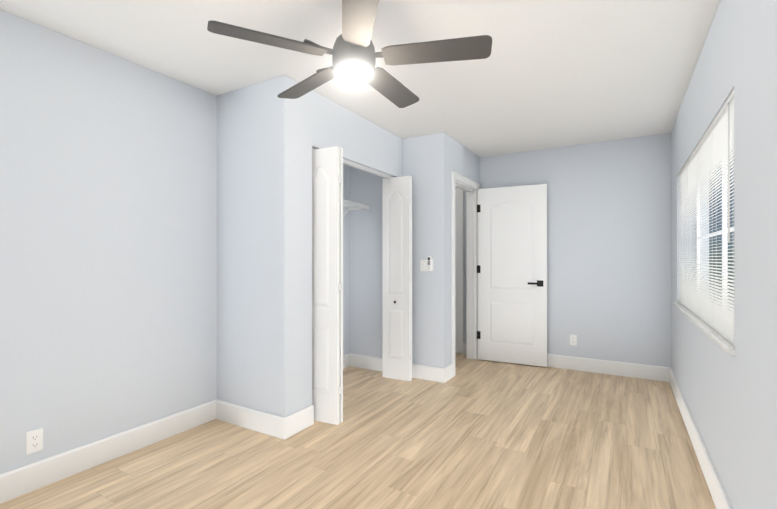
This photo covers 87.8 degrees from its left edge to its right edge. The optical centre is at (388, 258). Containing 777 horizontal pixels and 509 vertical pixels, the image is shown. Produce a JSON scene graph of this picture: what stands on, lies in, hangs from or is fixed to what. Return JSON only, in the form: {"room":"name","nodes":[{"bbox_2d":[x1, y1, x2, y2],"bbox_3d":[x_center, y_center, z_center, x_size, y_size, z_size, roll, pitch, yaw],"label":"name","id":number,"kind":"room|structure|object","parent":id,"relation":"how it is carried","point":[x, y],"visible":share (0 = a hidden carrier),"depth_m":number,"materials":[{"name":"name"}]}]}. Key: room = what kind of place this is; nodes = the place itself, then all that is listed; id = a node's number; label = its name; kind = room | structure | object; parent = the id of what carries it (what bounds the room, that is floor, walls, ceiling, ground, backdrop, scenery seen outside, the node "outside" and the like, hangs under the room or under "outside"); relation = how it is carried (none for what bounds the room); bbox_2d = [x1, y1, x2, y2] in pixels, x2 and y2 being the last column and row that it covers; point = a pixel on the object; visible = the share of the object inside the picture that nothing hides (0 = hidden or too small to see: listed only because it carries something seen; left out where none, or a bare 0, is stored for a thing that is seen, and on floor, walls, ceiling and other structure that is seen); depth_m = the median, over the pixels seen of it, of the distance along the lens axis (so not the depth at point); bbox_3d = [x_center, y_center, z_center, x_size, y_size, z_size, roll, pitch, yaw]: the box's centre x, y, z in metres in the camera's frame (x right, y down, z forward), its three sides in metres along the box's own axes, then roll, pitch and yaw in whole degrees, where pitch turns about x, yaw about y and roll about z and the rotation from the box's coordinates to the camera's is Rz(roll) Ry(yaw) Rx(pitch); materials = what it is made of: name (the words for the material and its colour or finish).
{"room":"empty bedroom","nodes":[
{"label":"empty bedroom","id":0,"kind":"room"},
{"bbox_2d":[0,9,349,473],"bbox_3d":[-1.266,-0.011,3.240,0.120,2.440,5.710,0,0,30],"label":"wall","id":1,"kind":"structure","parent":0,"point":[108,244],"depth_m":2.38,"materials":[{"name":"paint"}]},
{"bbox_2d":[26,428,42,454],"bbox_3d":[-1.849,0.957,2.111,0.009,0.115,0.070,0,0,30],"label":"electrical outlet","id":2,"kind":"object","parent":1,"relation":"attached to","point":[34,440],"visible":1,"depth_m":2.11,"materials":[{"name":"white plastic"}]},
{"bbox_2d":[0,400,215,503],"bbox_3d":[-1.933,1.137,1.960,0.016,0.140,2.530,0,0,30],"label":"baseboard","id":3,"kind":"structure","parent":1,"relation":"attached to","point":[22,480],"depth_m":2.35,"materials":[{"name":"white wood"}]},
{"bbox_2d":[343,353,351,368],"bbox_3d":[-0.838,1.140,3.839,0.016,0.140,1.620,0,0,30],"label":"baseboard","id":4,"kind":"structure","parent":1,"relation":"attached to","point":[347,359],"depth_m":4.48,"materials":[{"name":"white wood"}]},
{"bbox_2d":[343,199,371,216],"bbox_3d":[-0.713,-0.396,3.769,0.304,0.372,1.610,0,0,30],"label":"wire shelf","id":5,"kind":"object","parent":1,"relation":"attached to","point":[358,207],"visible":0.29,"depth_m":4.30,"materials":[{"name":"white metal"}]},
{"bbox_2d":[216,75,294,417],"bbox_3d":[-0.975,-0.011,2.926,0.700,2.440,0.100,0,0,30],"label":"wall","id":6,"kind":"structure","parent":0,"point":[255,365],"depth_m":2.84,"materials":[{"name":"paint"}]},
{"bbox_2d":[216,399,291,439],"bbox_3d":[-0.985,1.138,2.862,0.686,0.140,0.016,0,0,30],"label":"baseboard","id":7,"kind":"structure","parent":6,"relation":"attached to","point":[276,426],"depth_m":2.83,"materials":[{"name":"white wood"}]},
{"bbox_2d":[295,81,402,411],"bbox_3d":[-0.293,-0.011,3.500,0.100,2.440,1.580,0,0,30],"label":"wall","id":8,"kind":"structure","parent":0,"point":[321,121],"depth_m":2.93,"materials":[{"name":"paint"}]},
{"bbox_2d":[312,146,342,424],"bbox_3d":[-0.485,0.197,2.990,0.307,2.000,0.072,0,0,25],"label":"bifold leaf","id":9,"kind":"object","parent":8,"relation":"in","point":[327,283],"visible":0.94,"depth_m":2.94,"materials":[{"name":"wood"}]},
{"bbox_2d":[312,148,392,178],"bbox_3d":[-0.277,-0.805,3.533,0.033,0.030,1.290,0,0,30],"label":"track rail","id":10,"kind":"object","parent":8,"relation":"in","point":[363,168],"visible":0.43,"depth_m":3.64,"materials":[{"name":"metal"}]},
{"bbox_2d":[382,176,411,380],"bbox_3d":[0.081,0.198,4.008,0.305,2.000,0.092,0,0,30],"label":"bifold leaf","id":11,"kind":"object","parent":8,"relation":"in","point":[397,283],"visible":0.98,"depth_m":3.99,"materials":[{"name":"wood"}]},
{"bbox_2d":[0,352,715,508],"bbox_3d":[0.153,1.238,2.411,3.405,0.060,5.710,0,0,30],"label":"floor","id":12,"kind":"structure","parent":0,"point":[478,434],"depth_m":2.46,"materials":[{"name":"brown wood"}]},
{"bbox_2d":[0,0,719,156],"bbox_3d":[0.153,-1.272,2.415,3.405,0.080,5.710,0,0,30],"label":"ceiling","id":13,"kind":"structure","parent":0,"point":[546,74],"depth_m":2.46,"materials":[{"name":"paint"}]},
{"bbox_2d":[207,0,491,107],"bbox_3d":[-0.139,-1.024,1.849,1.166,0.419,1.123,0,0,30],"label":"ceiling fan","id":14,"kind":"object","parent":13,"relation":"hanging from","point":[353,53],"visible":1,"depth_m":1.73,"materials":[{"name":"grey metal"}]},
{"bbox_2d":[352,354,381,370],"bbox_3d":[-0.169,1.141,4.378,0.570,0.140,0.016,0,0,30],"label":"baseboard","id":15,"kind":"structure","parent":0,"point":[359,361],"depth_m":4.40,"materials":[{"name":"white wood"}]},
{"bbox_2d":[350,132,448,367],"bbox_3d":[0.075,-0.009,4.281,1.150,2.440,0.140,0,0,30],"label":"wall","id":16,"kind":"structure","parent":0,"point":[426,162],"depth_m":4.08,"materials":[{"name":"paint"}]},
{"bbox_2d":[420,260,426,270],"bbox_3d":[0.348,0.075,4.034,0.070,0.115,0.012,0,0,30],"label":"switch","id":17,"kind":"object","parent":16,"relation":"attached to","point":[423,265],"visible":1,"depth_m":4.03,"materials":[{"name":"white plastic"}]},
{"bbox_2d":[427,256,432,270],"bbox_3d":[0.405,0.055,3.992,0.070,0.144,0.027,0,0,30],"label":"cradle","id":18,"kind":"object","parent":16,"relation":"attached to","point":[429,264],"visible":1,"depth_m":3.98,"materials":[{"name":"white plastic"}]},
{"bbox_2d":[412,364,447,382],"bbox_3d":[0.339,1.140,4.022,0.466,0.140,0.040,0,0,30],"label":"baseboard","id":19,"kind":"structure","parent":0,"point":[437,374],"depth_m":3.98,"materials":[{"name":"white wood"}]},
{"bbox_2d":[455,187,465,342],"bbox_3d":[0.637,-0.008,5.365,1.030,2.440,0.120,0,0,30],"label":"wall","id":20,"kind":"structure","parent":0,"point":[464,266],"depth_m":5.11,"materials":[{"name":"paint"}]},
{"bbox_2d":[455,196,456,351],"bbox_3d":[0.569,0.202,5.337,0.700,2.000,0.092,0,0,30],"label":"hall door","id":21,"kind":"structure","parent":20,"relation":"in","point":[455,273],"depth_m":5.18,"materials":[{"name":"white wood"}]},
{"bbox_2d":[455,188,462,353],"bbox_3d":[0.595,0.162,5.382,0.880,2.100,0.134,0,0,30],"label":"door frame","id":22,"kind":"structure","parent":20,"relation":"attached to","point":[458,193],"depth_m":5.12,"materials":[{"name":"white wood"}]},
{"bbox_2d":[449,136,479,364],"bbox_3d":[0.807,-0.009,4.514,0.120,2.440,1.000,0,0,30],"label":"wall","id":23,"kind":"structure","parent":0,"point":[464,161],"depth_m":4.19,"materials":[{"name":"paint"}]},
{"bbox_2d":[452,171,480,376],"bbox_3d":[0.817,0.161,4.531,0.160,2.100,0.900,0,0,30],"label":"door frame","id":24,"kind":"structure","parent":23,"relation":"attached to","point":[470,187],"depth_m":4.83,"materials":[{"name":"white wood"}]},
{"bbox_2d":[477,184,546,366],"bbox_3d":[1.403,0.190,4.630,0.774,2.018,0.111,0,0,30],"label":"bedroom door","id":25,"kind":"structure","parent":23,"relation":"in","point":[512,274],"depth_m":4.61,"materials":[{"name":"white wood"}]},
{"bbox_2d":[480,133,670,366],"bbox_3d":[1.939,-0.009,4.555,2.035,2.440,0.210,0,0,30],"label":"wall","id":26,"kind":"structure","parent":0,"point":[608,250],"depth_m":4.23,"materials":[{"name":"paint"}]},
{"bbox_2d":[570,335,576,345],"bbox_3d":[2.007,0.891,4.388,0.070,0.115,0.009,0,0,30],"label":"electrical outlet","id":27,"kind":"object","parent":26,"relation":"attached to","point":[573,339],"visible":1,"depth_m":4.38,"materials":[{"name":"white plastic"}]},
{"bbox_2d":[547,354,667,381],"bbox_3d":[1.916,1.141,4.428,1.880,0.140,0.030,0,0,30],"label":"baseboard","id":28,"kind":"structure","parent":26,"relation":"attached to","point":[651,372],"depth_m":4.20,"materials":[{"name":"white wood"}]},
{"bbox_2d":[671,0,776,508],"bbox_3d":[1.559,-0.013,1.663,0.220,2.440,5.590,0,0,30],"label":"wall","id":29,"kind":"structure","parent":0,"point":[731,401],"depth_m":1.59,"materials":[{"name":"paint"}]},
{"bbox_2d":[668,367,731,508],"bbox_3d":[1.404,1.137,1.630,0.016,0.140,5.380,0,0,30],"label":"baseboard","id":30,"kind":"structure","parent":29,"relation":"attached to","point":[720,499],"depth_m":2.33,"materials":[{"name":"white wood"}]},
{"bbox_2d":[674,302,735,355],"bbox_3d":[2.019,0.393,2.563,0.148,0.022,2.150,0,0,30],"label":"window sill","id":31,"kind":"structure","parent":29,"relation":"attached to","point":[722,342],"depth_m":2.10,"materials":[{"name":"wood"}]},
{"bbox_2d":[697,159,733,304],"bbox_3d":[2.098,-0.167,2.518,0.020,1.110,2.090,0,0,30],"label":"window","id":32,"kind":"structure","parent":29,"relation":"in","point":[723,231],"depth_m":2.51,"materials":[{"name":"white plastic"}]},
{"bbox_2d":[678,90,733,345],"bbox_3d":[1.987,-0.170,2.583,0.032,1.100,2.082,0,0,30],"label":"window blind","id":33,"kind":"object","parent":32,"relation":"attached to","point":[713,151],"visible":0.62,"depth_m":2.23,"materials":[{"name":"white plastic"}]}
]}

